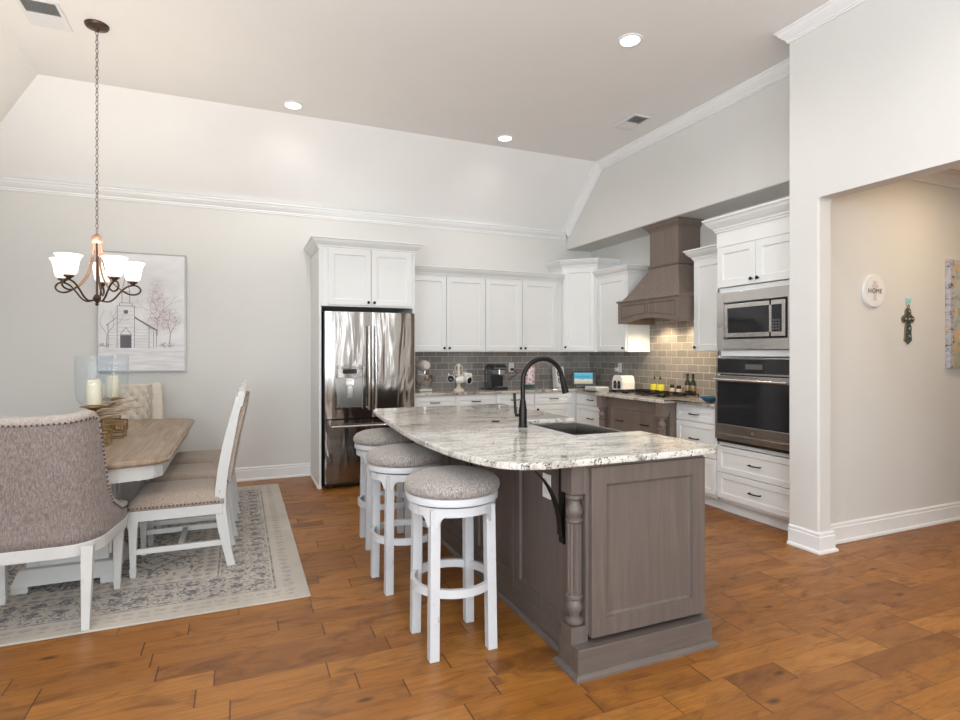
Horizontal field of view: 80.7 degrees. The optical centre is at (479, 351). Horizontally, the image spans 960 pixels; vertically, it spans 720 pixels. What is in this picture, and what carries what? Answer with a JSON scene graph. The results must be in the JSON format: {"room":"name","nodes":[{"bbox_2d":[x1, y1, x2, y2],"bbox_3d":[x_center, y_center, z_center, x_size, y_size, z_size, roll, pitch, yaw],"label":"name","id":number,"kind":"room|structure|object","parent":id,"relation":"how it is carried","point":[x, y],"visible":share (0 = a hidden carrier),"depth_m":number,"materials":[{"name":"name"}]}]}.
{"room":"kitchen dining area","nodes":[
{"label":"kitchen dining area","id":0,"kind":"room"},
{"bbox_2d":[0,190,589,467],"bbox_3d":[-1.602,-0.165,6.420,6.930,3.050,0.130,0,0,-23],"label":"wall","id":1,"kind":"structure","parent":0,"point":[248,274],"depth_m":5.84,"materials":[{"name":"paint"}]},
{"bbox_2d":[97,251,185,371],"bbox_3d":[-3.338,-0.392,5.592,0.764,1.173,0.033,0,0,-23],"label":"framed painting","id":2,"kind":"object","parent":1,"relation":"attached to","point":[148,328],"visible":0.92,"depth_m":5.60,"materials":[{"name":"white paper"}]},
{"bbox_2d":[147,463,310,481],"bbox_3d":[-1.212,1.290,0.827,3.015,0.140,10.470,0,0,-23],"label":"baseboard","id":3,"kind":"structure","parent":1,"relation":"attached to","point":[300,469],"depth_m":6.07,"materials":[{"name":"paint"}]},
{"bbox_2d":[0,177,566,239],"bbox_3d":[0.299,-1.535,1.469,6.300,0.100,10.470,0,0,-23],"label":"trim","id":4,"kind":"structure","parent":1,"relation":"attached to","point":[6,183],"depth_m":5.99,"materials":[{"name":"paint"}]},
{"bbox_2d":[415,265,486,351],"bbox_3d":[-0.431,-0.488,6.633,0.968,0.976,0.369,0,0,-23],"label":"upper cabinet","id":5,"kind":"object","parent":1,"relation":"attached to","point":[449,301],"visible":0.86,"depth_m":6.52,"materials":[{"name":"paint"}]},
{"bbox_2d":[415,352,589,388],"bbox_3d":[0.266,0.222,7.136,2.670,0.447,0.012,0,0,-23],"label":"backsplash","id":6,"kind":"structure","parent":1,"relation":"attached to","point":[442,363],"depth_m":7.12,"materials":[{"name":"tile"}]},
{"bbox_2d":[508,363,516,380],"bbox_3d":[0.416,0.252,7.169,0.126,0.231,0.044,0,0,-23],"label":"wall outlet","id":7,"kind":"object","parent":1,"relation":"attached to","point":[511,365],"visible":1,"depth_m":7.17,"materials":[{"name":"white plastic"}]},
{"bbox_2d":[485,269,564,351],"bbox_3d":[0.502,-0.488,7.029,1.060,0.976,0.369,0,0,-23],"label":"upper cabinet","id":8,"kind":"object","parent":1,"relation":"attached to","point":[523,310],"visible":0.96,"depth_m":6.90,"materials":[{"name":"paint"}]},
{"bbox_2d":[546,258,620,351],"bbox_3d":[1.306,-0.575,7.197,0.684,1.150,0.689,0,0,-23],"label":"upper cabinet","id":9,"kind":"object","parent":1,"relation":"attached to","point":[579,284],"visible":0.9,"depth_m":7.03,"materials":[{"name":"paint"}]},
{"bbox_2d":[0,0,829,230],"bbox_3d":[0.530,-1.978,1.567,6.800,0.775,10.470,0,0,-23],"label":"ceiling","id":10,"kind":"structure","parent":0,"point":[406,103],"depth_m":4.86,"materials":[{"name":"paint"}]},
{"bbox_2d":[16,0,72,32],"bbox_3d":[-2.940,-2.279,3.814,0.240,0.010,0.360,0,0,-23],"label":"ceiling vent","id":11,"kind":"object","parent":10,"relation":"in","point":[42,13],"visible":1,"depth_m":3.81,"materials":[{"name":"metal"}]},
{"bbox_2d":[49,19,144,305],"bbox_3d":[-2.686,-1.303,3.964,0.576,1.962,0.561,0,0,-23],"label":"chandelier","id":12,"kind":"object","parent":10,"relation":"hanging from","point":[65,265],"visible":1,"depth_m":3.92,"materials":[{"name":"white glass"}]},
{"bbox_2d":[282,101,302,109],"bbox_3d":[-1.729,-2.280,5.225,0.184,0.010,0.184,0,0,-23],"label":"recessed light","id":13,"kind":"object","parent":10,"relation":"in","point":[294,105],"visible":1,"depth_m":5.22,"materials":[{"name":"paint"}]},
{"bbox_2d":[496,135,513,141],"bbox_3d":[0.267,-2.280,6.030,0.184,0.010,0.184,0,0,-23],"label":"recessed light","id":14,"kind":"object","parent":10,"relation":"in","point":[504,138],"visible":1,"depth_m":6.03,"materials":[{"name":"paint"}]},
{"bbox_2d":[617,33,642,46],"bbox_3d":[1.098,-2.280,4.137,0.184,0.010,0.184,0,0,-23],"label":"recessed light","id":15,"kind":"object","parent":10,"relation":"in","point":[630,39],"visible":1,"depth_m":4.13,"materials":[{"name":"paint"}]},
{"bbox_2d":[613,114,651,130],"bbox_3d":[1.511,-2.279,5.613,0.200,0.010,0.340,0,0,-23],"label":"ceiling vent","id":16,"kind":"object","parent":10,"relation":"in","point":[633,121],"visible":1,"depth_m":5.60,"materials":[{"name":"metal"}]},
{"bbox_2d":[0,476,959,719],"bbox_3d":[1.845,1.420,2.115,9.950,0.120,10.750,0,0,-23],"label":"floor","id":17,"kind":"structure","parent":0,"point":[867,629],"depth_m":2.57,"materials":[{"name":"brown wood"}]},
{"bbox_2d":[0,484,310,646],"bbox_3d":[-2.684,1.354,3.969,2.562,0.010,2.895,0,0,-23],"label":"area rug","id":18,"kind":"object","parent":17,"relation":"on","point":[268,568],"visible":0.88,"depth_m":3.25,"materials":[{"name":"fabric"}]},
{"bbox_2d":[0,410,127,630],"bbox_3d":[-2.203,0.816,2.872,0.626,1.066,0.597,0,0,-23],"label":"chair","id":19,"kind":"object","parent":18,"relation":"on","point":[57,500],"visible":1,"depth_m":2.70,"materials":[{"name":"fabric"}]},
{"bbox_2d":[9,418,194,595],"bbox_3d":[-2.682,0.974,3.962,1.096,0.748,2.300,0,0,-23],"label":"dining table","id":20,"kind":"object","parent":18,"relation":"on","point":[149,446],"visible":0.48,"depth_m":3.31,"materials":[{"name":"brown wood"}]},
{"bbox_2d":[74,357,112,445],"bbox_3d":[-2.475,0.312,3.621,0.206,0.574,0.206,0,0,-23],"label":"hurricane candle holder","id":21,"kind":"object","parent":20,"relation":"on","point":[93,387],"visible":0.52,"depth_m":3.59,"materials":[{"name":"white wax"}]},
{"bbox_2d":[80,405,107,417],"bbox_3d":[-2.475,0.387,3.621,0.150,0.086,0.150,0,0,-23],"label":"cup","id":22,"kind":"object","parent":21,"relation":"on","point":[94,408],"depth_m":3.59,"materials":[{"name":"metal"}]},
{"bbox_2d":[86,380,101,404],"bbox_3d":[-2.475,0.254,3.621,0.082,0.168,0.082,0,0,-23],"label":"candle","id":23,"kind":"object","parent":21,"relation":"on","point":[93,387],"depth_m":3.59,"materials":[{"name":"white wax"}]},
{"bbox_2d":[96,358,128,432],"bbox_3d":[-2.751,0.312,4.231,0.206,0.574,0.206,0,0,-23],"label":"hurricane candle holder","id":24,"kind":"object","parent":20,"relation":"on","point":[113,390],"visible":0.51,"depth_m":4.20,"materials":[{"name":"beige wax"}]},
{"bbox_2d":[106,376,118,396],"bbox_3d":[-2.751,0.254,4.231,0.082,0.168,0.082,0,0,-23],"label":"candle","id":25,"kind":"object","parent":24,"relation":"on","point":[113,390],"depth_m":4.20,"materials":[{"name":"white wax"}]},
{"bbox_2d":[102,397,123,400],"bbox_3d":[-2.751,0.387,4.231,0.150,0.086,0.150,0,0,-23],"label":"cup","id":26,"kind":"object","parent":24,"relation":"on","point":[113,398],"depth_m":4.20,"materials":[{"name":"metal"}]},
{"bbox_2d":[87,398,140,438],"bbox_3d":[-2.564,0.462,3.945,0.325,0.272,0.217,0,0,-23],"label":"centerpiece","id":27,"kind":"object","parent":20,"relation":"on","point":[113,409],"visible":0.7,"depth_m":3.92,"materials":[{"name":"gold metal"}]},
{"bbox_2d":[101,382,162,419],"bbox_3d":[-3.161,0.815,5.063,0.626,1.068,0.597,0,0,-23],"label":"chair","id":28,"kind":"object","parent":18,"relation":"on","point":[149,396],"visible":0.16,"depth_m":5.25,"materials":[{"name":"beige fabric"}]},
{"bbox_2d":[127,387,247,578],"bbox_3d":[-1.872,0.793,3.675,0.675,1.110,0.470,0,0,-23],"label":"dining chair","id":29,"kind":"object","parent":18,"relation":"on","point":[163,500],"visible":0.98,"depth_m":3.54,"materials":[{"name":"white wood"}]},
{"bbox_2d":[127,478,223,512],"bbox_3d":[-1.936,0.902,3.649,0.524,0.092,0.458,0,0,-23],"label":"seat cushion","id":30,"kind":"object","parent":29,"relation":"on","point":[203,493],"depth_m":3.49,"materials":[{"name":"fabric"}]},
{"bbox_2d":[146,382,248,545],"bbox_3d":[-2.095,0.793,4.238,0.675,1.110,0.470,0,0,-23],"label":"dining chair","id":31,"kind":"object","parent":18,"relation":"on","point":[208,469],"visible":0.38,"depth_m":4.07,"materials":[{"name":"white wood"}]},
{"bbox_2d":[146,462,227,483],"bbox_3d":[-2.158,0.902,4.211,0.524,0.092,0.458,0,0,-23],"label":"seat cushion","id":32,"kind":"object","parent":31,"relation":"on","point":[208,469],"depth_m":4.07,"materials":[{"name":"fabric"}]},
{"bbox_2d":[164,379,249,519],"bbox_3d":[-2.318,0.793,4.801,0.675,1.110,0.470,0,0,-23],"label":"dining chair","id":33,"kind":"object","parent":18,"relation":"on","point":[204,456],"visible":0.26,"depth_m":4.68,"materials":[{"name":"white wood"}]},
{"bbox_2d":[169,450,220,464],"bbox_3d":[-2.381,0.902,4.774,0.524,0.092,0.458,0,0,-23],"label":"seat cushion","id":34,"kind":"object","parent":33,"relation":"on","point":[204,456],"depth_m":4.64,"materials":[{"name":"fabric"}]},
{"bbox_2d":[303,235,423,488],"bbox_3d":[-1.263,0.110,6.081,1.148,2.500,0.759,0,0,-23],"label":"tall cabinet","id":35,"kind":"object","parent":17,"relation":"on","point":[348,274],"visible":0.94,"depth_m":5.80,"materials":[{"name":"paint"}]},
{"bbox_2d":[321,311,413,487],"bbox_3d":[-1.229,0.477,6.021,0.915,1.765,0.795,0,0,-23],"label":"refrigerator","id":36,"kind":"object","parent":17,"relation":"on","point":[367,358],"visible":0.81,"depth_m":5.66,"materials":[{"name":"silver metal"}]},
{"bbox_2d":[353,428,415,549],"bbox_3d":[-0.683,0.958,4.077,0.452,0.804,0.452,0,0,-20],"label":"counter stool","id":37,"kind":"object","parent":17,"relation":"on","point":[365,440],"visible":0.6,"depth_m":3.95,"materials":[{"name":"white wood"}]},
{"bbox_2d":[353,428,413,445],"bbox_3d":[-0.683,0.602,4.077,0.452,0.092,0.452,0,0,-20],"label":"seat cushion","id":38,"kind":"object","parent":37,"relation":"on","point":[375,436],"depth_m":3.91,"materials":[{"name":"beige fabric"}]},
{"bbox_2d":[366,443,441,595],"bbox_3d":[-0.450,0.958,3.362,0.452,0.804,0.452,0,0,-26],"label":"counter stool","id":39,"kind":"object","parent":17,"relation":"on","point":[390,464],"visible":0.71,"depth_m":3.19,"materials":[{"name":"white wood"}]},
{"bbox_2d":[366,443,441,467],"bbox_3d":[-0.450,0.602,3.362,0.452,0.092,0.452,0,0,-26],"label":"seat cushion","id":40,"kind":"object","parent":39,"relation":"on","point":[398,455],"depth_m":3.21,"materials":[{"name":"beige fabric"}]},
{"bbox_2d":[415,395,454,406],"bbox_3d":[-0.604,0.917,6.412,0.478,0.885,0.646,0,0,-23],"label":"base cabinet","id":41,"kind":"object","parent":17,"relation":"on","point":[445,400],"visible":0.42,"depth_m":6.15,"materials":[{"name":"paint"}]},
{"bbox_2d":[415,385,714,406],"bbox_3d":[0.815,0.460,5.843,2.645,0.029,2.795,0,0,-23],"label":"countertop","id":42,"kind":"structure","parent":41,"relation":"on","point":[467,391],"depth_m":6.26,"materials":[{"name":"stone"}]},
{"bbox_2d":[415,360,432,391],"bbox_3d":[-0.647,0.269,6.448,0.196,0.352,0.295,0,0,-23],"label":"stand mixer","id":43,"kind":"object","parent":42,"relation":"on","point":[423,381],"visible":0.99,"depth_m":6.35,"materials":[{"name":"metal"}]},
{"bbox_2d":[416,375,432,388],"bbox_3d":[-0.633,0.336,6.413,0.196,0.153,0.196,0,0,-23],"label":"bowl","id":44,"kind":"object","parent":43,"relation":"on","point":[423,381],"depth_m":6.34,"materials":[{"name":"silver metal"}]},
{"bbox_2d":[453,364,464,390],"bbox_3d":[-0.244,0.288,6.503,0.136,0.312,0.130,0,0,-23],"label":"mug tree","id":45,"kind":"object","parent":42,"relation":"on","point":[458,388],"visible":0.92,"depth_m":6.49,"materials":[{"name":"beige ceramic"}]},
{"bbox_2d":[447,373,454,382],"bbox_3d":[-0.324,0.290,6.414,0.084,0.110,0.097,0,0,9],"label":"mug","id":46,"kind":"object","parent":45,"relation":"hanging from","point":[450,378],"visible":1,"depth_m":6.41,"materials":[{"name":"white ceramic"}]},
{"bbox_2d":[455,375,464,383],"bbox_3d":[-0.228,0.311,6.410,0.103,0.094,0.110,0,0,-3],"label":"mug","id":47,"kind":"object","parent":45,"relation":"hanging from","point":[460,379],"visible":1,"depth_m":6.36,"materials":[{"name":"white ceramic"}]},
{"bbox_2d":[463,372,471,377],"bbox_3d":[-0.159,0.283,6.593,0.105,0.094,0.114,0,0,-23],"label":"mug","id":48,"kind":"object","parent":45,"relation":"hanging from","point":[465,373],"visible":0.52,"depth_m":6.55,"materials":[{"name":"white ceramic"}]},
{"bbox_2d":[464,374,471,383],"bbox_3d":[-0.146,0.309,6.462,0.084,0.118,0.101,0,0,-44],"label":"mug","id":49,"kind":"object","parent":45,"relation":"hanging from","point":[468,380],"visible":0.92,"depth_m":6.45,"materials":[{"name":"white ceramic"}]},
{"bbox_2d":[479,364,507,389],"bbox_3d":[0.158,0.294,6.769,0.268,0.300,0.285,0,0,-23],"label":"coffee maker","id":50,"kind":"object","parent":42,"relation":"on","point":[493,373],"visible":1,"depth_m":6.76,"materials":[{"name":"black plastic"}]},
{"bbox_2d":[525,365,534,387],"bbox_3d":[0.610,0.298,6.941,0.130,0.292,0.130,0,0,-23],"label":"patterned canister","id":51,"kind":"object","parent":42,"relation":"on","point":[530,376],"visible":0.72,"depth_m":6.88,"materials":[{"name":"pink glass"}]},
{"bbox_2d":[552,366,564,386],"bbox_3d":[1.006,0.315,7.199,0.120,0.260,0.153,0,0,-23],"label":"knife block","id":52,"kind":"object","parent":42,"relation":"on","point":[556,379],"visible":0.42,"depth_m":7.16,"materials":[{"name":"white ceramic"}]},
{"bbox_2d":[572,371,595,387],"bbox_3d":[1.301,0.344,7.073,0.290,0.200,0.110,0,0,6],"label":"smart display","id":53,"kind":"object","parent":42,"relation":"on","point":[579,379],"visible":0.93,"depth_m":7.04,"materials":[{"name":"black plastic"}]},
{"bbox_2d":[585,386,608,389],"bbox_3d":[1.378,0.425,6.680,0.200,0.038,0.260,0,0,-23],"label":"folded towels","id":54,"kind":"object","parent":42,"relation":"on","point":[586,387],"visible":1,"depth_m":6.60,"materials":[{"name":"white fabric"}]},
{"bbox_2d":[612,375,634,390],"bbox_3d":[1.627,0.355,6.449,0.193,0.180,0.200,0,0,-23],"label":"toaster","id":55,"kind":"object","parent":42,"relation":"on","point":[619,382],"visible":0.8,"depth_m":6.38,"materials":[{"name":"white metal"}]},
{"bbox_2d":[607,389,698,398],"bbox_3d":[1.783,0.428,5.842,0.510,0.033,0.880,0,0,-23],"label":"gas cooktop","id":56,"kind":"object","parent":42,"relation":"in","point":[659,394],"visible":0.98,"depth_m":5.67,"materials":[{"name":"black metal"}]},
{"bbox_2d":[650,376,658,389],"bbox_3d":[1.948,0.354,6.309,0.086,0.179,0.086,0,0,-23],"label":"oil cruet","id":57,"kind":"object","parent":42,"relation":"on","point":[652,386],"visible":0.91,"depth_m":6.28,"materials":[{"name":"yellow glass"}]},
{"bbox_2d":[656,376,663,390],"bbox_3d":[1.985,0.354,6.223,0.086,0.179,0.086,0,0,-23],"label":"oil cruet","id":58,"kind":"object","parent":42,"relation":"on","point":[658,386],"visible":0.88,"depth_m":6.19,"materials":[{"name":"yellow glass"}]},
{"bbox_2d":[670,384,674,391],"bbox_3d":[2.063,0.397,6.064,0.050,0.095,0.049,0,0,-23],"label":"spice jar","id":59,"kind":"object","parent":42,"relation":"on","point":[672,388],"visible":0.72,"depth_m":6.05,"materials":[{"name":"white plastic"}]},
{"bbox_2d":[676,385,680,391],"bbox_3d":[2.102,0.400,5.972,0.050,0.090,0.049,0,0,-23],"label":"spice jar","id":60,"kind":"object","parent":42,"relation":"on","point":[678,389],"visible":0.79,"depth_m":5.95,"materials":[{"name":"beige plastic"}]},
{"bbox_2d":[685,374,689,392],"bbox_3d":[2.156,0.335,5.870,0.057,0.219,0.057,0,0,-23],"label":"glass bottle","id":61,"kind":"object","parent":42,"relation":"on","point":[687,382],"visible":0.82,"depth_m":5.85,"materials":[{"name":"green glass"}]},
{"bbox_2d":[690,374,695,395],"bbox_3d":[2.187,0.335,5.799,0.057,0.219,0.057,0,0,-23],"label":"glass bottle","id":62,"kind":"object","parent":42,"relation":"on","point":[692,383],"visible":0.87,"depth_m":5.78,"materials":[{"name":"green glass"}]},
{"bbox_2d":[698,396,714,401],"bbox_3d":[2.041,0.421,5.017,0.196,0.046,0.196,0,0,-23],"label":"dish","id":63,"kind":"object","parent":42,"relation":"on","point":[704,398],"visible":0.75,"depth_m":4.98,"materials":[{"name":"ceramic"}]},
{"bbox_2d":[404,465,499,662],"bbox_3d":[-0.132,0.958,2.676,0.452,0.804,0.452,0,0,-23],"label":"counter stool","id":64,"kind":"object","parent":17,"relation":"on","point":[435,493],"visible":1,"depth_m":2.56,"materials":[{"name":"white wood"}]},
{"bbox_2d":[404,465,499,499],"bbox_3d":[-0.132,0.602,2.676,0.452,0.092,0.452,0,0,-23],"label":"seat cushion","id":65,"kind":"object","parent":64,"relation":"on","point":[445,482],"depth_m":2.53,"materials":[{"name":"beige fabric"}]},
{"bbox_2d":[455,394,494,404],"bbox_3d":[-0.158,0.917,6.601,0.490,0.885,0.646,0,0,-23],"label":"base cabinet","id":66,"kind":"object","parent":17,"relation":"on","point":[475,399],"visible":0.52,"depth_m":6.33,"materials":[{"name":"paint"}]},
{"bbox_2d":[495,393,532,409],"bbox_3d":[0.295,0.917,6.793,0.495,0.885,0.646,0,0,-23],"label":"base cabinet","id":67,"kind":"object","parent":17,"relation":"on","point":[507,398],"visible":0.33,"depth_m":6.52,"materials":[{"name":"paint"}]},
{"bbox_2d":[533,391,571,422],"bbox_3d":[0.764,0.917,6.993,0.525,0.885,0.646,0,0,-23],"label":"base cabinet","id":68,"kind":"object","parent":17,"relation":"on","point":[558,403],"visible":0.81,"depth_m":6.73,"materials":[{"name":"paint"}]},
{"bbox_2d":[423,423,718,683],"bbox_3d":[0.286,0.918,3.570,0.782,0.884,2.402,0,0,-23],"label":"kitchen island","id":69,"kind":"object","parent":17,"relation":"on","point":[624,591],"visible":0.71,"depth_m":2.55,"materials":[{"name":"grey wood"}]},
{"bbox_2d":[373,404,716,469],"bbox_3d":[0.097,0.460,3.521,1.239,0.030,2.435,0,0,-23],"label":"island countertop","id":70,"kind":"structure","parent":69,"relation":"on","point":[467,433],"depth_m":2.84,"materials":[{"name":"white stone"}]},
{"bbox_2d":[513,356,568,427],"bbox_3d":[0.375,0.235,3.416,0.361,0.419,0.077,0,0,-23],"label":"faucet","id":71,"kind":"object","parent":70,"relation":"on","point":[522,414],"visible":1,"depth_m":3.36,"materials":[{"name":"black metal"}]},
{"bbox_2d":[536,422,624,434],"bbox_3d":[0.592,0.573,3.435,0.485,0.194,0.670,0,0,-23],"label":"sink","id":72,"kind":"object","parent":70,"relation":"in","point":[575,428],"visible":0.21,"depth_m":3.73,"materials":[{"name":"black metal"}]},
{"bbox_2d":[543,472,550,499],"bbox_3d":[0.319,0.640,2.699,0.008,0.116,0.074,0,0,-23],"label":"wall outlet","id":73,"kind":"object","parent":69,"relation":"attached to","point":[547,477],"visible":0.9,"depth_m":2.69,"materials":[{"name":"white plastic"}]},
{"bbox_2d":[544,477,547,494],"bbox_3d":[0.316,0.640,2.698,0.002,0.076,0.034,0,0,-23],"label":"socket","id":74,"kind":"object","parent":73,"relation":"attached to","point":[546,478],"depth_m":2.70,"materials":[{"name":"white plastic"}]},
{"bbox_2d":[532,468,564,543],"bbox_3d":[0.241,0.668,2.493,0.288,0.384,0.044,0,0,-23],"label":"bracket","id":75,"kind":"object","parent":69,"relation":"attached to","point":[559,508],"visible":0.64,"depth_m":2.53,"materials":[{"name":"black metal"}]},
{"bbox_2d":[572,391,599,425],"bbox_3d":[1.538,0.917,6.689,0.658,0.885,0.690,0,0,-23],"label":"base cabinet","id":76,"kind":"object","parent":17,"relation":"on","point":[586,411],"visible":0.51,"depth_m":6.68,"materials":[{"name":"paint"}]},
{"bbox_2d":[597,395,676,437],"bbox_3d":[1.828,0.917,5.861,0.752,0.885,1.050,0,0,-23],"label":"base cabinet","id":77,"kind":"object","parent":17,"relation":"on","point":[627,415],"visible":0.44,"depth_m":5.67,"materials":[{"name":"brown wood"}]},
{"bbox_2d":[676,403,722,508],"bbox_3d":[2.188,0.917,5.175,0.646,0.885,0.485,0,0,-23],"label":"base cabinet","id":78,"kind":"object","parent":17,"relation":"on","point":[695,423],"visible":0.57,"depth_m":4.98,"materials":[{"name":"paint"}]},
{"bbox_2d":[702,196,789,530],"bbox_3d":[2.404,0.115,4.610,0.686,2.490,0.886,0,0,-23],"label":"tall cabinet","id":79,"kind":"object","parent":17,"relation":"on","point":[753,243],"visible":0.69,"depth_m":4.48,"materials":[{"name":"paint"}]},
{"bbox_2d":[713,357,789,453],"bbox_3d":[2.362,0.400,4.545,0.587,0.710,0.750,0,0,-23],"label":"wall oven","id":80,"kind":"object","parent":79,"relation":"in","point":[752,395],"visible":0.63,"depth_m":4.44,"materials":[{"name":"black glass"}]},
{"bbox_2d":[717,285,789,349],"bbox_3d":[2.345,-0.258,4.538,0.424,0.475,0.750,0,0,-23],"label":"microwave","id":81,"kind":"object","parent":79,"relation":"in","point":[760,324],"visible":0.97,"depth_m":4.46,"materials":[{"name":"silver metal"}]},
{"bbox_2d":[567,76,789,251],"bbox_3d":[2.092,-1.821,5.946,0.500,0.929,3.630,0,0,-23],"label":"wall","id":82,"kind":"structure","parent":0,"point":[736,157],"depth_m":5.34,"materials":[{"name":"paint"}]},
{"bbox_2d":[562,58,789,236],"bbox_3d":[1.827,-1.901,5.834,0.075,0.769,3.630,0,0,-23],"label":"trim","id":83,"kind":"structure","parent":82,"relation":"attached to","point":[780,71],"depth_m":5.53,"materials":[{"name":"paint"}]},
{"bbox_2d":[590,195,789,395],"bbox_3d":[2.262,0.002,6.018,0.130,2.716,3.630,0,0,-23],"label":"wall","id":84,"kind":"structure","parent":0,"point":[636,251],"depth_m":6.73,"materials":[{"name":"paint"}]},
{"bbox_2d":[614,363,621,371],"bbox_3d":[1.718,0.195,7.036,0.050,0.116,0.082,0,0,-23],"label":"wall outlet","id":85,"kind":"object","parent":84,"relation":"attached to","point":[619,369],"visible":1,"depth_m":7.03,"materials":[{"name":"white plastic"}]},
{"bbox_2d":[592,264,649,351],"bbox_3d":[1.683,-0.493,6.694,0.384,0.986,0.669,0,0,-23],"label":"upper cabinet","id":86,"kind":"object","parent":84,"relation":"attached to","point":[614,284],"visible":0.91,"depth_m":6.56,"materials":[{"name":"paint"}]},
{"bbox_2d":[590,318,717,395],"bbox_3d":[2.039,-0.098,6.362,0.012,1.085,2.798,0,0,-23],"label":"backsplash","id":87,"kind":"structure","parent":84,"relation":"attached to","point":[671,356],"depth_m":6.30,"materials":[{"name":"tile"}]},
{"bbox_2d":[616,216,703,324],"bbox_3d":[1.943,-0.833,5.943,0.516,1.046,0.982,0,0,-23],"label":"range hood","id":88,"kind":"object","parent":84,"relation":"attached to","point":[666,291],"visible":0.94,"depth_m":5.79,"materials":[{"name":"brown wood"}]},
{"bbox_2d":[683,244,717,351],"bbox_3d":[2.277,-0.490,5.291,0.388,0.980,0.631,0,0,-23],"label":"upper cabinet","id":89,"kind":"object","parent":84,"relation":"attached to","point":[704,258],"visible":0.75,"depth_m":5.32,"materials":[{"name":"paint"}]},
{"bbox_2d":[790,0,959,531],"bbox_3d":[3.600,-0.463,0.899,0.130,3.645,6.840,0,0,-23],"label":"wall","id":90,"kind":"structure","parent":0,"point":[875,88],"depth_m":3.72,"materials":[{"name":"paint"}]},
{"bbox_2d":[774,0,866,44],"bbox_3d":[3.679,-2.239,0.970,0.469,0.092,6.909,0,0,-23],"label":"trim","id":91,"kind":"structure","parent":90,"relation":"attached to","point":[832,9],"depth_m":3.80,"materials":[{"name":"paint"}]},
{"bbox_2d":[831,180,959,523],"bbox_3d":[4.035,-0.463,4.734,3.670,3.645,0.120,0,0,-23],"label":"wall","id":92,"kind":"structure","parent":0,"point":[895,404],"depth_m":4.28,"materials":[{"name":"paint"}]},
{"bbox_2d":[861,274,884,306],"bbox_3d":[2.912,-0.452,4.179,0.244,0.244,0.023,0,0,-23],"label":"home sign","id":93,"kind":"object","parent":92,"relation":"attached to","point":[873,288],"visible":1,"depth_m":4.16,"materials":[{"name":"white plastic"}]},
{"bbox_2d":[787,501,959,554],"bbox_3d":[3.987,1.290,4.643,3.830,0.140,0.250,0,0,-23],"label":"baseboard","id":94,"kind":"structure","parent":92,"relation":"attached to","point":[820,543],"depth_m":4.15,"materials":[{"name":"paint"}]},
{"bbox_2d":[901,297,914,343],"bbox_3d":[3.295,-0.238,4.339,0.151,0.360,0.028,0,0,-23],"label":"cross","id":95,"kind":"object","parent":92,"relation":"attached to","point":[907,318],"visible":1,"depth_m":4.33,"materials":[{"name":"stone"}]},
{"bbox_2d":[909,169,959,188],"bbox_3d":[4.075,-1.385,4.641,3.670,0.110,0.082,0,0,-23],"label":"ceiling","id":96,"kind":"structure","parent":92,"relation":"attached to","point":[950,178],"depth_m":4.47,"materials":[{"name":"paint"}]},
{"bbox_2d":[945,259,959,367],"bbox_3d":[4.060,-0.306,4.657,0.685,0.867,0.038,0,0,-23],"label":"canvas","id":97,"kind":"object","parent":92,"relation":"attached to","point":[952,267],"visible":1,"depth_m":4.53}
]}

